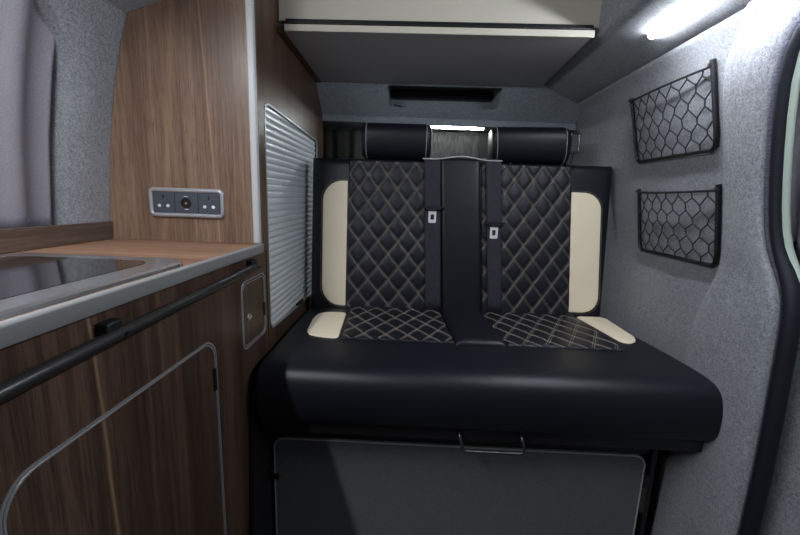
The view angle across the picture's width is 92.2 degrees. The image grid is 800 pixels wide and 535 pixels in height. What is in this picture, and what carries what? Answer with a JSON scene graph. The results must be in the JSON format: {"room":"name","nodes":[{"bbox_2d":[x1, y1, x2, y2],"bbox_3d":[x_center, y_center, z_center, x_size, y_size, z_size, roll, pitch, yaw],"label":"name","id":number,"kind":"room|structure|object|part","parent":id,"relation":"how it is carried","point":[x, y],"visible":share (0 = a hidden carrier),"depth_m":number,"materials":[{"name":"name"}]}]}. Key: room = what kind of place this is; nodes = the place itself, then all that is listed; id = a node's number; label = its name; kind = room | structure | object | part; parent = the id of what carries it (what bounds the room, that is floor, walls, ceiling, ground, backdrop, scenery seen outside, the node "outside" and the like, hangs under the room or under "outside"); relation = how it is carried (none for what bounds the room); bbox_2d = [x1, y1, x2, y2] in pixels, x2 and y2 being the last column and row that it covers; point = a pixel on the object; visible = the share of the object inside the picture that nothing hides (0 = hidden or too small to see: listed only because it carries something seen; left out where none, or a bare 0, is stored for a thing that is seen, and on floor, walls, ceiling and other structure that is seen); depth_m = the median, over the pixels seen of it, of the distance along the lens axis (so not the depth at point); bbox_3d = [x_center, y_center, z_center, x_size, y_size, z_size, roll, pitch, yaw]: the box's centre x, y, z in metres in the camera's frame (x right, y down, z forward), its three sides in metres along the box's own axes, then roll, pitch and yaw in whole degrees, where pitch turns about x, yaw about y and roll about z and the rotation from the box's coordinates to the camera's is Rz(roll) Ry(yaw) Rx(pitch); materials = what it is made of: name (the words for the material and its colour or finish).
{"room":"vehicle interior","nodes":[
{"label":"vehicle interior","id":0,"kind":"room"},
{"bbox_2d":[34,0,126,224],"bbox_3d":[-0.773,-0.160,-0.099,0.203,0.620,2.212,2,10,2],"label":"wall","id":1,"kind":"structure","parent":0,"point":[87,34],"depth_m":0.89,"materials":[{"name":"grey fabric"}]},
{"bbox_2d":[0,0,55,228],"bbox_3d":[-0.770,-0.261,0.497,0.114,0.485,0.720,2,10,2],"label":"window curtain","id":2,"kind":"object","parent":1,"relation":"hanging from","point":[27,45],"visible":0.93,"depth_m":0.79,"materials":[{"name":"grey fabric"}]},
{"bbox_2d":[105,0,161,12],"bbox_3d":[-0.611,-0.483,-0.170,0.168,0.148,2.198,2,10,2],"label":"ceiling","id":3,"kind":"structure","parent":1,"relation":"attached to","point":[126,6],"depth_m":0.90,"materials":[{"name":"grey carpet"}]},
{"bbox_2d":[566,0,799,534],"bbox_3d":[0.741,0.324,0.441,0.169,1.574,3.200,2,10,2],"label":"wall","id":4,"kind":"structure","parent":0,"point":[720,321],"depth_m":0.99,"materials":[{"name":"grey fabric"}]},
{"bbox_2d":[277,0,601,86],"bbox_3d":[0.125,-0.961,1.256,0.932,0.554,0.487,2,10,2],"label":"overhead cabinet","id":5,"kind":"object","parent":4,"relation":"attached to","point":[451,42],"visible":0.91,"depth_m":1.10,"materials":[{"name":"grey laminate"}]},
{"bbox_3d":[0.124,-0.939,1.042,0.921,0.520,0.014,2,10,2],"label":"cream panel","id":6,"kind":"part","parent":5,"relation":"part of","materials":[{"name":"beige laminate"}]},
{"bbox_2d":[323,128,566,164],"bbox_3d":[0.133,-0.282,1.936,1.380,0.767,0.012,2,10,2],"label":"curtain","id":7,"kind":"object","parent":4,"relation":"hanging from","point":[337,143],"visible":0.04,"depth_m":1.88,"materials":[{"name":"grey fabric"}]},
{"bbox_2d":[316,81,578,132],"bbox_3d":[0.194,-0.734,1.714,1.160,0.216,0.344,2,10,2],"label":"rear door panel","id":8,"kind":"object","parent":4,"relation":"attached to","point":[344,105],"depth_m":1.68,"materials":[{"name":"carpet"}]},
{"bbox_2d":[431,127,484,129],"bbox_3d":[0.132,-0.644,1.770,0.516,0.008,0.010,2,10,2],"label":"strip light","id":9,"kind":"object","parent":4,"relation":"attached to","point":[431,127],"visible":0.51,"depth_m":1.76,"materials":[{"name":"white plastic"}]},
{"bbox_2d":[544,0,751,102],"bbox_3d":[0.609,-0.500,0.183,0.172,0.144,2.980,2,10,2],"label":"ceiling","id":10,"kind":"structure","parent":4,"relation":"attached to","point":[620,46],"depth_m":1.03,"materials":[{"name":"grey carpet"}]},
{"bbox_2d":[628,58,719,162],"bbox_3d":[0.759,-0.419,1.096,0.071,0.211,0.355,2,10,2],"label":"net","id":11,"kind":"object","parent":4,"relation":"attached to","point":[712,64],"visible":1,"depth_m":1.02,"materials":[{"name":"black fabric"}]},
{"bbox_3d":[0.737,-0.506,1.081,0.022,0.010,0.345,2,10,2],"label":"cord","id":12,"kind":"part","parent":11,"relation":"part of","materials":[{"name":"black fabric"}]},
{"bbox_2d":[635,184,721,266],"bbox_3d":[0.806,-0.133,1.146,0.058,0.214,0.355,2,10,2],"label":"net","id":13,"kind":"object","parent":4,"relation":"attached to","point":[717,189],"visible":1,"depth_m":1.07,"materials":[{"name":"black fabric"}]},
{"bbox_3d":[0.790,-0.222,1.131,0.022,0.010,0.345,2,10,2],"label":"cord","id":14,"kind":"part","parent":13,"relation":"part of","materials":[{"name":"black fabric"}]},
{"bbox_2d":[647,0,710,39],"bbox_3d":[0.624,-0.504,0.518,0.016,0.013,0.956,2,10,2],"label":"strip light","id":15,"kind":"object","parent":4,"relation":"attached to","point":[696,5],"visible":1,"depth_m":0.87,"materials":[{"name":"white plastic"}]},
{"bbox_2d":[736,17,799,534],"bbox_3d":[0.681,0.398,0.072,0.124,1.557,1.647,3,10,5],"label":"trim","id":16,"kind":"structure","parent":4,"relation":"attached to","point":[788,330],"depth_m":0.78,"materials":[{"name":"black rubber"}]},
{"bbox_2d":[759,241,799,534],"bbox_3d":[0.857,0.286,0.537,0.105,1.580,1.110,2,10,2],"label":"door","id":17,"kind":"structure","parent":4,"relation":"in","point":[781,516],"depth_m":0.83,"materials":[{"name":"grey carpet"}]},
{"bbox_2d":[790,92,799,256],"bbox_3d":[0.856,-0.221,0.614,0.079,0.470,0.507,2,10,2],"label":"door curtain","id":18,"kind":"object","parent":17,"relation":"attached to","point":[795,180],"visible":0.29,"depth_m":0.84,"materials":[{"name":"grey fabric"}]},
{"bbox_2d":[782,51,799,281],"bbox_3d":[0.695,-0.069,-0.025,0.100,0.554,1.622,3,10,5],"label":"trim","id":19,"kind":"structure","parent":4,"relation":"attached to","point":[795,86],"depth_m":0.76,"materials":[{"name":"grey paint"}]},
{"bbox_3d":[0.027,1.082,0.653,1.900,0.040,3.300,2,10,2],"label":"floor","id":20,"kind":"structure","parent":0,"visible":0},
{"bbox_2d":[0,250,268,534],"bbox_3d":[-0.603,0.593,0.304,0.424,1.001,1.745,2,10,2],"label":"base cabinet","id":21,"kind":"object","parent":20,"relation":"on","point":[149,433],"depth_m":0.59,"materials":[{"name":"brown wood"}]},
{"bbox_3d":[-0.414,0.566,0.661,0.018,0.782,0.434,2,10,2],"label":"frame trim","id":22,"kind":"part","parent":21,"relation":"part of","materials":[{"name":"silver metal"}]},
{"bbox_3d":[-0.414,0.566,0.661,0.017,0.773,0.425,2,10,2],"label":"edge trim","id":23,"kind":"part","parent":21,"relation":"part of","materials":[{"name":"silver metal"}]},
{"bbox_3d":[-0.415,0.566,0.661,0.014,0.773,0.425,2,10,2],"label":"door","id":24,"kind":"part","parent":21,"relation":"part of","materials":[{"name":"brown wood"}]},
{"bbox_3d":[-0.388,0.142,0.238,0.026,0.062,1.491,2,10,2],"label":"grab rail","id":25,"kind":"part","parent":21,"relation":"part of","materials":[{"name":"black metal"}]},
{"bbox_2d":[0,239,263,348],"bbox_3d":[-0.594,0.092,0.198,0.409,0.025,1.716,2,10,2],"label":"countertop","id":26,"kind":"structure","parent":21,"relation":"on","point":[197,258],"depth_m":0.66,"materials":[{"name":"brown wood"}]},
{"bbox_2d":[0,221,112,253],"bbox_3d":[-0.794,0.049,0.193,0.011,0.050,1.688,2,10,2],"label":"upstand","id":27,"kind":"object","parent":26,"relation":"on","point":[38,237],"visible":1,"depth_m":0.85,"materials":[{"name":"brown wood"}]},
{"bbox_2d":[0,253,182,319],"bbox_3d":[-0.569,0.047,0.360,0.338,0.008,0.753,2,10,2],"label":"sink","id":28,"kind":"object","parent":26,"relation":"on","point":[29,282],"visible":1,"depth_m":0.56,"materials":[{"name":"silver metal"}]},
{"bbox_3d":[-0.576,0.047,0.360,0.261,0.008,0.672,2,10,2],"label":"glass lid","id":29,"kind":"part","parent":28,"relation":"part of","materials":[{"name":"black glass"}]},
{"bbox_3d":[-0.378,0.123,0.963,0.011,0.019,0.019,2,10,2],"label":"push knob","id":30,"kind":"part","parent":21,"relation":"part of","materials":[{"name":"silver metal"}]},
{"bbox_3d":[-0.388,0.110,1.005,0.018,0.174,0.151,2,10,2],"label":"frame trim","id":31,"kind":"part","parent":21,"relation":"part of","materials":[{"name":"silver metal"}]},
{"bbox_3d":[-0.388,0.110,1.005,0.014,0.161,0.138,2,10,2],"label":"door","id":32,"kind":"part","parent":21,"relation":"part of","materials":[{"name":"brown wood"}]},
{"bbox_3d":[-0.387,0.110,1.005,0.017,0.161,0.138,2,10,2],"label":"edge trim","id":33,"kind":"part","parent":21,"relation":"part of","materials":[{"name":"silver metal"}]},
{"bbox_2d":[110,0,322,351],"bbox_3d":[-0.561,0.002,1.439,0.404,1.758,0.809,2,10,2],"label":"tall cabinet","id":34,"kind":"object","parent":20,"relation":"on","point":[208,94],"depth_m":0.99,"materials":[{"name":"brown wood"}]},
{"bbox_2d":[152,192,175,212],"bbox_3d":[-0.615,-0.170,1.004,0.058,0.053,0.005,2,10,2],"label":"socket","id":35,"kind":"object","parent":34,"relation":"attached to","point":[162,202],"depth_m":1.00,"materials":[{"name":"grey plastic"}]},
{"bbox_3d":[-0.559,-0.432,0.965,0.401,0.734,0.016,2,10,2],"label":"panel","id":36,"kind":"part","parent":34,"relation":"part of","materials":[{"name":"brown wood"}]},
{"bbox_3d":[-0.555,-0.168,1.001,0.197,0.076,0.008,2,10,2],"label":"socket panel","id":37,"kind":"part","parent":34,"relation":"part of","materials":[{"name":"grey plastic"}]},
{"bbox_2d":[174,192,198,213],"bbox_3d":[-0.555,-0.168,1.002,0.060,0.053,0.005,2,10,2],"label":"socket","id":38,"kind":"object","parent":34,"relation":"attached to","point":[186,202],"depth_m":1.00,"materials":[{"name":"grey plastic"}]},
{"bbox_2d":[198,193,220,213],"bbox_3d":[-0.495,-0.166,1.000,0.058,0.053,0.005,2,10,2],"label":"socket","id":39,"kind":"object","parent":34,"relation":"attached to","point":[208,203],"depth_m":1.00,"materials":[{"name":"grey plastic"}]},
{"bbox_3d":[-0.378,0.007,1.446,0.018,1.758,0.784,2,10,0],"label":"panel","id":40,"kind":"part","parent":34,"relation":"part of","materials":[{"name":"brown wood"}]},
{"bbox_2d":[265,106,314,324],"bbox_3d":[-0.373,-0.177,1.374,0.005,0.681,0.640,2,10,0],"label":"roller shutter","id":41,"kind":"object","parent":34,"relation":"hanging from","point":[289,137],"depth_m":1.28,"materials":[{"name":"silver metal"}]},
{"bbox_3d":[-0.365,-0.171,1.373,0.005,0.658,0.620,2,10,0],"label":"shutter trim","id":42,"kind":"part","parent":34,"relation":"part of","materials":[{"name":"silver metal"}]},
{"bbox_2d":[250,122,722,534],"bbox_3d":[0.229,0.223,1.287,1.230,1.430,0.770,2,10,2],"label":"seat","id":43,"kind":"object","parent":20,"relation":"on","point":[378,412],"visible":0.98,"depth_m":1.14,"materials":[{"name":"black leather"}]},
{"bbox_3d":[-0.381,0.574,1.281,0.010,0.702,0.591,2,10,2],"label":"plate","id":44,"kind":"part","parent":43,"relation":"part of","materials":[{"name":"black metal"}]},
{"bbox_3d":[-0.015,-0.111,1.456,0.368,0.570,0.058,2,10,2],"label":"quilted panel","id":45,"kind":"part","parent":43,"relation":"part of","materials":[{"name":"black leather"}]},
{"bbox_3d":[-0.013,0.185,1.315,0.365,0.006,0.338,2,10,2],"label":"quilted seat panel","id":46,"kind":"part","parent":43,"relation":"part of","materials":[{"name":"black leather"}]},
{"bbox_2d":[422,157,442,309],"bbox_3d":[0.121,-0.128,1.479,0.086,0.577,0.122,2,10,2],"label":"belt","id":47,"kind":"object","parent":43,"relation":"on","point":[432,168],"visible":0.94,"depth_m":1.44,"materials":[{"name":"black fabric"}]},
{"bbox_3d":[0.160,0.717,1.156,1.068,0.404,0.016,2,10,2],"label":"locker door","id":48,"kind":"part","parent":43,"relation":"part of","materials":[{"name":"grey plastic"}]},
{"bbox_3d":[0.160,0.717,1.155,1.074,0.412,0.018,2,10,2],"label":"edge trim","id":49,"kind":"part","parent":43,"relation":"part of","materials":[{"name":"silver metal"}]},
{"bbox_3d":[0.229,-0.110,1.447,0.184,0.590,0.065,2,10,2],"label":"panel","id":50,"kind":"part","parent":43,"relation":"part of","materials":[{"name":"black leather"}]},
{"bbox_3d":[0.220,-0.107,1.507,1.117,0.592,0.156,2,10,2],"label":"backrest","id":51,"kind":"part","parent":43,"relation":"part of","materials":[{"name":"black leather"}]},
{"bbox_3d":[0.175,0.477,1.118,1.091,0.072,0.020,2,10,2],"label":"rail","id":52,"kind":"part","parent":43,"relation":"part of","materials":[{"name":"black metal"}]},
{"bbox_3d":[0.232,0.191,1.300,0.150,0.020,0.365,1,10,-3],"label":"seat panel","id":53,"kind":"part","parent":43,"relation":"part of","materials":[{"name":"black leather"}]},
{"bbox_3d":[0.230,0.395,1.241,1.193,0.032,0.485,2,10,2],"label":"rail","id":54,"kind":"part","parent":43,"relation":"part of","materials":[{"name":"black metal"}]},
{"bbox_2d":[255,307,722,440],"bbox_3d":[0.220,0.295,1.228,1.152,0.164,0.580,2,10,2],"label":"seat cushion","id":55,"kind":"object","parent":43,"relation":"on","point":[550,374],"depth_m":0.97,"materials":[{"name":"black leather"}]},
{"bbox_3d":[0.235,0.449,0.999,0.174,0.053,0.042,2,10,2],"label":"pull handle","id":56,"kind":"part","parent":43,"relation":"part of","materials":[{"name":"grey metal"}]},
{"bbox_2d":[484,159,505,312],"bbox_3d":[0.351,-0.119,1.473,0.091,0.577,0.122,2,10,2],"label":"belt","id":57,"kind":"object","parent":43,"relation":"on","point":[493,168],"visible":0.94,"depth_m":1.43,"materials":[{"name":"black fabric"}]},
{"bbox_3d":[0.471,-0.093,1.443,0.364,0.570,0.058,2,10,2],"label":"quilted panel","id":58,"kind":"part","parent":43,"relation":"part of","materials":[{"name":"black leather"}]},
{"bbox_3d":[0.485,0.204,1.301,0.375,0.006,0.338,2,10,2],"label":"quilted seat panel","id":59,"kind":"part","parent":43,"relation":"part of","materials":[{"name":"black leather"}]},
{"bbox_2d":[570,131,580,164],"bbox_3d":[0.650,-0.440,1.439,0.042,0.130,0.010,2,10,2],"label":"guide","id":60,"kind":"object","parent":43,"relation":"on","point":[572,153],"visible":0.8,"depth_m":1.43,"materials":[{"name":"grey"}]},
{"bbox_3d":[0.645,-0.404,1.445,0.009,0.057,0.009,6,11,24],"label":"stem","id":61,"kind":"part","parent":60,"relation":"part of","materials":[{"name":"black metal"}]}
]}

